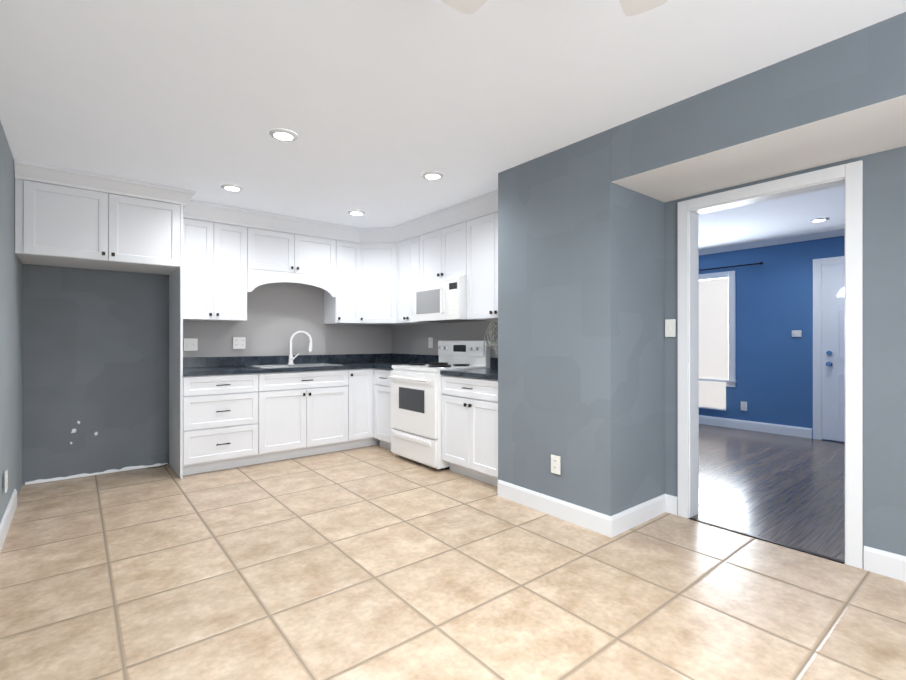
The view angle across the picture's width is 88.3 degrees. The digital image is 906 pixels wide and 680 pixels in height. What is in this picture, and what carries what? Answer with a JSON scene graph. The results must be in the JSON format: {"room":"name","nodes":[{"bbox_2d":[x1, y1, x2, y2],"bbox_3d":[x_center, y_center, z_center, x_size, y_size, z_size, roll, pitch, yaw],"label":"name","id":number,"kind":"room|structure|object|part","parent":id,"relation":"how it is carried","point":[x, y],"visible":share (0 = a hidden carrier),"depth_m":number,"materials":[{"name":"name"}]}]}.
{"room":"kitchen","nodes":[
{"label":"kitchen","id":0,"kind":"room"},
{"bbox_2d":[0,121,21,521],"bbox_3d":[-1.405,-0.047,1.101,0.120,2.450,7.070,0,0,-39],"label":"wall","id":1,"kind":"structure","parent":0,"point":[10,362],"depth_m":3.08,"materials":[{"name":"grey paint"}]},
{"bbox_2d":[5,470,7,492],"bbox_3d":[-2.688,0.849,2.808,0.010,0.120,0.075,0,0,-39],"label":"electrical outlet","id":2,"kind":"object","parent":1,"relation":"attached to","point":[6,480],"visible":1,"depth_m":2.79,"materials":[{"name":"white plastic"}]},
{"bbox_2d":[0,489,16,551],"bbox_3d":[-1.155,1.117,0.904,0.019,0.120,6.209,0,0,-39],"label":"baseboard","id":3,"kind":"structure","parent":1,"relation":"attached to","point":[7,518],"depth_m":2.89,"materials":[{"name":"white wood"}]},
{"bbox_2d":[22,264,391,484],"bbox_3d":[-2.183,-0.044,4.941,3.500,2.450,0.120,0,0,-39],"label":"wall","id":4,"kind":"structure","parent":0,"point":[95,350],"depth_m":4.18,"materials":[{"name":"grey paint"}]},
{"bbox_2d":[25,421,167,484],"bbox_3d":[-3.098,0.936,4.114,1.000,0.487,0.010,0,0,-39],"label":"wall damage","id":5,"kind":"structure","parent":4,"relation":"attached to","point":[84,474],"depth_m":4.04,"materials":[{"name":"white paint"}]},
{"bbox_2d":[14,159,181,274],"bbox_3d":[-2.908,-0.944,3.876,1.027,0.648,0.619,0,0,-39],"label":"upper cabinet","id":6,"kind":"object","parent":4,"relation":"attached to","point":[64,217],"depth_m":3.61,"materials":[{"name":"white wood"}]},
{"bbox_2d":[184,338,197,350],"bbox_3d":[-2.552,0.045,4.538,0.120,0.120,0.016,0,0,-39],"label":"outlet","id":7,"kind":"object","parent":4,"relation":"attached to","point":[190,344],"visible":1,"depth_m":4.54,"materials":[{"name":"white plastic"}]},
{"bbox_2d":[233,337,245,348],"bbox_3d":[-2.208,0.030,4.821,0.120,0.120,0.010,0,0,-39],"label":"electrical outlet","id":8,"kind":"object","parent":4,"relation":"attached to","point":[239,342],"visible":1,"depth_m":4.82,"materials":[{"name":"white plastic"}]},
{"bbox_2d":[170,355,389,366],"bbox_3d":[-1.730,0.221,5.213,2.447,0.100,0.020,0,0,-39],"label":"backsplash","id":9,"kind":"structure","parent":4,"relation":"attached to","point":[239,361],"depth_m":5.00,"materials":[{"name":"black stone"}]},
{"bbox_2d":[190,190,461,322],"bbox_3d":[-0.933,-0.730,3.985,2.142,1.075,0.760,0,0,-39],"label":"upper cabinet","id":10,"kind":"object","parent":4,"relation":"attached to","point":[201,213],"depth_m":4.34,"materials":[{"name":"white wood"}]},
{"bbox_3d":[-1.348,-1.189,3.666,3.189,0.157,2.300,0,0,-39],"label":"cabinet crown mount","id":11,"kind":"part","parent":10,"relation":"part of","materials":[{"name":"white wood"}]},
{"bbox_2d":[413,276,487,322],"bbox_3d":[-0.040,-0.391,4.707,0.447,0.411,0.754,0,0,-39],"label":"microwave","id":12,"kind":"object","parent":10,"relation":"in","point":[442,299],"depth_m":4.52,"materials":[{"name":"white metal"}]},
{"bbox_3d":[0.401,-0.029,4.292,0.122,0.320,0.316,0,0,-39],"label":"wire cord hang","id":13,"kind":"part","parent":10,"relation":"part of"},
{"bbox_2d":[0,444,905,679],"bbox_3d":[-0.045,1.204,2.200,3.620,0.050,7.070,0,0,-39],"label":"floor","id":14,"kind":"structure","parent":0,"point":[376,562],"depth_m":2.20,"materials":[{"name":"tile"}]},
{"bbox_2d":[170,371,261,478],"bbox_3d":[-2.252,0.746,4.405,0.620,0.870,0.619,0,0,-39],"label":"base cabinet","id":15,"kind":"object","parent":14,"relation":"on","point":[216,420],"depth_m":4.16,"materials":[{"name":"white wood"}]},
{"bbox_2d":[170,363,373,374],"bbox_3d":[-1.537,0.290,4.974,2.447,0.038,0.635,0,0,-39],"label":"countertop","id":16,"kind":"structure","parent":15,"relation":"on","point":[181,370],"depth_m":4.42,"materials":[{"name":"black stone"}]},
{"bbox_2d":[246,363,345,366],"bbox_3d":[-1.657,0.363,4.893,0.840,0.196,0.525,0,0,-39],"label":"sink","id":17,"kind":"object","parent":16,"relation":"in","point":[247,364],"depth_m":4.97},
{"bbox_2d":[286,343,311,362],"bbox_3d":[-1.674,0.140,5.102,0.239,0.250,0.134,0,0,-39],"label":"faucet","id":18,"kind":"object","parent":16,"relation":"on","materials":[{"name":"white metal"}]},
{"bbox_2d":[262,371,345,462],"bbox_3d":[-1.655,0.746,4.888,0.915,0.870,0.619,0,0,-39],"label":"base cabinet","id":19,"kind":"object","parent":14,"relation":"on","point":[304,412],"depth_m":4.63,"materials":[{"name":"white wood"}]},
{"bbox_2d":[346,367,373,449],"bbox_3d":[-1.170,0.746,5.263,0.312,0.870,0.647,0,0,-39],"label":"base cabinet","id":20,"kind":"object","parent":14,"relation":"on","point":[359,380],"depth_m":5.03,"materials":[{"name":"white wood"}]},
{"bbox_2d":[374,367,389,448],"bbox_3d":[-0.496,0.746,5.140,0.619,0.870,0.490,0,0,-39],"label":"base cabinet","id":21,"kind":"object","parent":14,"relation":"on","point":[381,379],"depth_m":4.99,"materials":[{"name":"white wood"}]},
{"bbox_2d":[374,363,429,370],"bbox_3d":[-0.492,0.290,5.122,0.635,0.038,0.448,0,0,-39],"label":"countertop","id":22,"kind":"structure","parent":21,"relation":"on","point":[381,366],"depth_m":4.89,"materials":[{"name":"black stone"}]},
{"bbox_2d":[390,363,461,470],"bbox_3d":[-0.132,0.733,4.631,0.684,0.896,0.752,0,0,-39],"label":"oven","id":23,"kind":"object","parent":14,"relation":"on","point":[415,392],"depth_m":4.34,"materials":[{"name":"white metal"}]},
{"bbox_2d":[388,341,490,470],"bbox_3d":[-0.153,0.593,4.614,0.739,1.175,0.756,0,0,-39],"label":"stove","id":24,"kind":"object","parent":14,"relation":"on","point":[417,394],"depth_m":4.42,"materials":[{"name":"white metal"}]},
{"bbox_2d":[442,375,497,486],"bbox_3d":[0.374,0.745,4.065,0.619,0.870,0.757,0,0,-39],"label":"base cabinet","id":25,"kind":"object","parent":14,"relation":"on","point":[469,406],"depth_m":3.87,"materials":[{"name":"white wood"}]},
{"bbox_2d":[442,367,497,378],"bbox_3d":[0.369,0.289,4.058,0.635,0.038,0.753,0,0,-39],"label":"countertop","id":26,"kind":"structure","parent":25,"relation":"on","point":[467,372],"depth_m":3.94,"materials":[{"name":"black stone"}]},
{"bbox_2d":[0,0,905,249],"bbox_3d":[1.444,-1.311,3.406,7.450,0.080,7.070,0,0,-39],"label":"ceiling","id":27,"kind":"structure","parent":0,"point":[379,108],"depth_m":2.34,"materials":[{"name":"white paint"}]},
{"bbox_2d":[221,184,242,190],"bbox_3d":[-1.840,-1.264,3.881,0.170,0.012,0.170,0,0,-39],"label":"recessed light","id":28,"kind":"object","parent":27,"relation":"in","point":[231,187],"visible":0.96,"depth_m":3.85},
{"bbox_2d":[269,129,297,140],"bbox_3d":[-1.049,-1.265,2.888,0.170,0.012,0.170,0,0,-39],"label":"recessed light","id":29,"kind":"object","parent":27,"relation":"in","point":[284,135],"visible":0.96,"depth_m":2.87,"materials":[{"name":"white plastic"}]},
{"bbox_2d":[347,210,364,214],"bbox_3d":[-0.963,-1.263,4.642,0.170,0.012,0.170,0,0,-39],"label":"recessed light","id":30,"kind":"object","parent":27,"relation":"in","point":[355,212],"visible":0.96,"depth_m":4.61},
{"bbox_2d":[422,171,443,179],"bbox_3d":[-0.157,-1.264,3.597,0.170,0.012,0.170,0,0,-39],"label":"recessed light","id":31,"kind":"object","parent":27,"relation":"in","point":[432,175],"visible":0.98,"depth_m":3.57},
{"bbox_2d":[441,0,667,15],"bbox_3d":[0.304,-1.107,1.092,1.039,0.329,1.004,0,0,-39],"label":"ceiling fan","id":32,"kind":"object","parent":27,"relation":"hanging from","point":[632,7],"visible":1,"depth_m":1.48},
{"bbox_2d":[809,217,828,221],"bbox_3d":[3.858,-1.263,4.914,0.170,0.012,0.170,0,0,-39],"label":"recessed light","id":33,"kind":"object","parent":27,"relation":"in","point":[819,219],"visible":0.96,"depth_m":4.89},
{"bbox_2d":[498,129,664,515],"bbox_3d":[0.901,-0.046,3.384,0.659,2.450,0.960,0,0,-39],"label":"wall","id":34,"kind":"structure","parent":0,"point":[580,314],"depth_m":3.06,"materials":[{"name":"grey paint"}]},
{"bbox_2d":[390,355,497,366],"bbox_3d":[0.032,0.221,4.964,0.020,0.100,2.584,0,0,-39],"label":"backsplash","id":35,"kind":"structure","parent":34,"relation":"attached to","point":[393,358],"depth_m":5.47,"materials":[{"name":"black stone"}]},
{"bbox_2d":[551,454,559,474],"bbox_3d":[0.682,0.829,3.103,0.010,0.120,0.075,0,0,-39],"label":"outlet","id":36,"kind":"object","parent":34,"relation":"attached to","point":[555,464],"visible":1,"depth_m":3.10,"materials":[{"name":"white plastic"}]},
{"bbox_2d":[498,480,615,537],"bbox_3d":[0.647,1.119,3.160,0.015,0.120,0.966,0,0,-39],"label":"baseboard","id":37,"kind":"structure","parent":34,"relation":"attached to","point":[589,519],"depth_m":3.07,"materials":[{"name":"white wood"}]},
{"bbox_2d":[612,494,671,534],"bbox_3d":[1.213,1.119,3.006,0.648,0.120,0.018,0,0,-39],"label":"baseboard","id":38,"kind":"structure","parent":34,"relation":"attached to","point":[627,519],"depth_m":3.01,"materials":[{"name":"white wood"}]},
{"bbox_2d":[392,146,905,568],"bbox_3d":[1.409,-0.046,3.377,0.120,2.450,7.070,0,0,-39],"label":"wall","id":39,"kind":"structure","parent":0,"point":[884,350],"depth_m":2.37,"materials":[{"name":"grey paint"}]},
{"bbox_2d":[354,323,409,324],"bbox_3d":[-0.833,-0.728,5.560,0.617,1.077,0.610,0,0,-39],"label":"upper cabinet","id":40,"kind":"object","parent":39,"relation":"attached to","point":[354,323],"depth_m":5.36,"materials":[{"name":"white wood"}]},
{"bbox_2d":[428,337,432,347],"bbox_3d":[-0.257,0.031,5.315,0.010,0.120,0.075,0,0,-39],"label":"outlet","id":41,"kind":"object","parent":39,"relation":"attached to","point":[430,342],"visible":1,"depth_m":5.31,"materials":[{"name":"white plastic"}]},
{"bbox_2d":[665,319,675,336],"bbox_3d":[1.474,-0.081,3.168,0.016,0.120,0.070,0,0,-39],"label":"light switch","id":42,"kind":"object","parent":39,"relation":"attached to","point":[670,327],"visible":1,"depth_m":3.17,"materials":[{"name":"white plastic"}]},
{"bbox_2d":[678,160,862,568],"bbox_3d":[1.867,0.127,2.813,0.164,2.104,0.946,0,0,-39],"label":"door frame","id":43,"kind":"structure","parent":39,"relation":"attached to","point":[849,176],"depth_m":2.66,"materials":[{"name":"white wood"}]},
{"bbox_2d":[864,546,905,581],"bbox_3d":[2.799,1.118,1.550,0.015,0.120,2.181,0,0,-39],"label":"baseboard","id":44,"kind":"structure","parent":39,"relation":"attached to","point":[885,563],"depth_m":2.33,"materials":[{"name":"white wood"}]},
{"bbox_2d":[611,12,905,181],"bbox_3d":[2.228,-1.112,1.744,0.659,0.320,3.260,0,0,-39],"label":"header beam","id":45,"kind":"structure","parent":0,"point":[863,67],"depth_m":2.15,"materials":[{"name":"grey paint"}]},
{"bbox_2d":[612,95,905,201],"bbox_3d":[2.229,-0.951,1.744,0.656,0.002,3.258,0,0,-39],"label":"soffit","id":46,"kind":"structure","parent":45,"relation":"attached to","point":[871,129],"depth_m":2.37,"materials":[{"name":"white paint"}]},
{"bbox_2d":[692,424,844,560],"bbox_3d":[2.672,1.205,4.764,3.830,0.050,5.440,0,0,-39],"label":"floor","id":47,"kind":"structure","parent":0,"point":[786,489],"depth_m":3.75,"materials":[{"name":"wood"}]},
{"bbox_2d":[699,236,844,442],"bbox_3d":[4.115,-0.044,5.931,0.120,2.450,5.440,0,0,-39],"label":"wall","id":48,"kind":"structure","parent":0,"point":[774,357],"depth_m":5.90,"materials":[{"name":"blue paint"}]},
{"bbox_2d":[699,271,735,386],"bbox_3d":[3.457,-0.148,6.608,0.050,1.560,1.000,0,0,-39],"label":"room window","id":49,"kind":"structure","parent":48,"relation":"in","point":[731,277],"depth_m":6.27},
{"bbox_2d":[699,278,728,410],"bbox_3d":[3.448,0.057,6.601,0.056,1.790,0.810,0,0,-39],"label":"blinds","id":50,"kind":"object","parent":49,"relation":"attached to","point":[713,332],"visible":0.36,"depth_m":6.43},
{"bbox_2d":[699,262,762,270],"bbox_3d":[3.449,-0.978,6.590,0.086,0.030,1.640,0,0,-39],"label":"curtain rod","id":51,"kind":"object","parent":48,"relation":"attached to","point":[760,263],"visible":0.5,"depth_m":6.20,"materials":[{"name":"black metal"}]},
{"bbox_2d":[741,401,746,410],"bbox_3d":[3.837,0.872,6.151,0.010,0.120,0.075,0,0,-39],"label":"outlet","id":52,"kind":"object","parent":48,"relation":"attached to","point":[743,406],"visible":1,"depth_m":6.15,"materials":[{"name":"white plastic"}]},
{"bbox_2d":[699,415,811,438],"bbox_3d":[3.367,1.122,6.747,0.015,0.120,2.970,0,0,-39],"label":"baseboard","id":53,"kind":"structure","parent":48,"relation":"attached to","point":[803,432],"depth_m":6.02,"materials":[{"name":"white wood"}]},
{"bbox_2d":[699,229,844,254],"bbox_3d":[4.048,-1.233,5.878,0.050,0.069,5.180,0,0,-39],"label":"crown molding","id":54,"kind":"structure","parent":48,"relation":"attached to","point":[813,236],"depth_m":5.86,"materials":[{"name":"white wood"}]},
{"bbox_2d":[792,330,801,336],"bbox_3d":[4.199,-0.079,5.700,0.016,0.080,0.100,0,0,-39],"label":"light switch","id":55,"kind":"object","parent":48,"relation":"attached to","point":[796,333],"visible":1,"depth_m":5.70,"materials":[{"name":"white plastic"}]},
{"bbox_2d":[813,256,844,441],"bbox_3d":[4.622,0.108,5.146,0.077,2.145,1.070,0,0,-39],"label":"room door","id":56,"kind":"structure","parent":48,"relation":"in","point":[828,348],"depth_m":5.46,"materials":[{"name":"white wood"}]}
]}

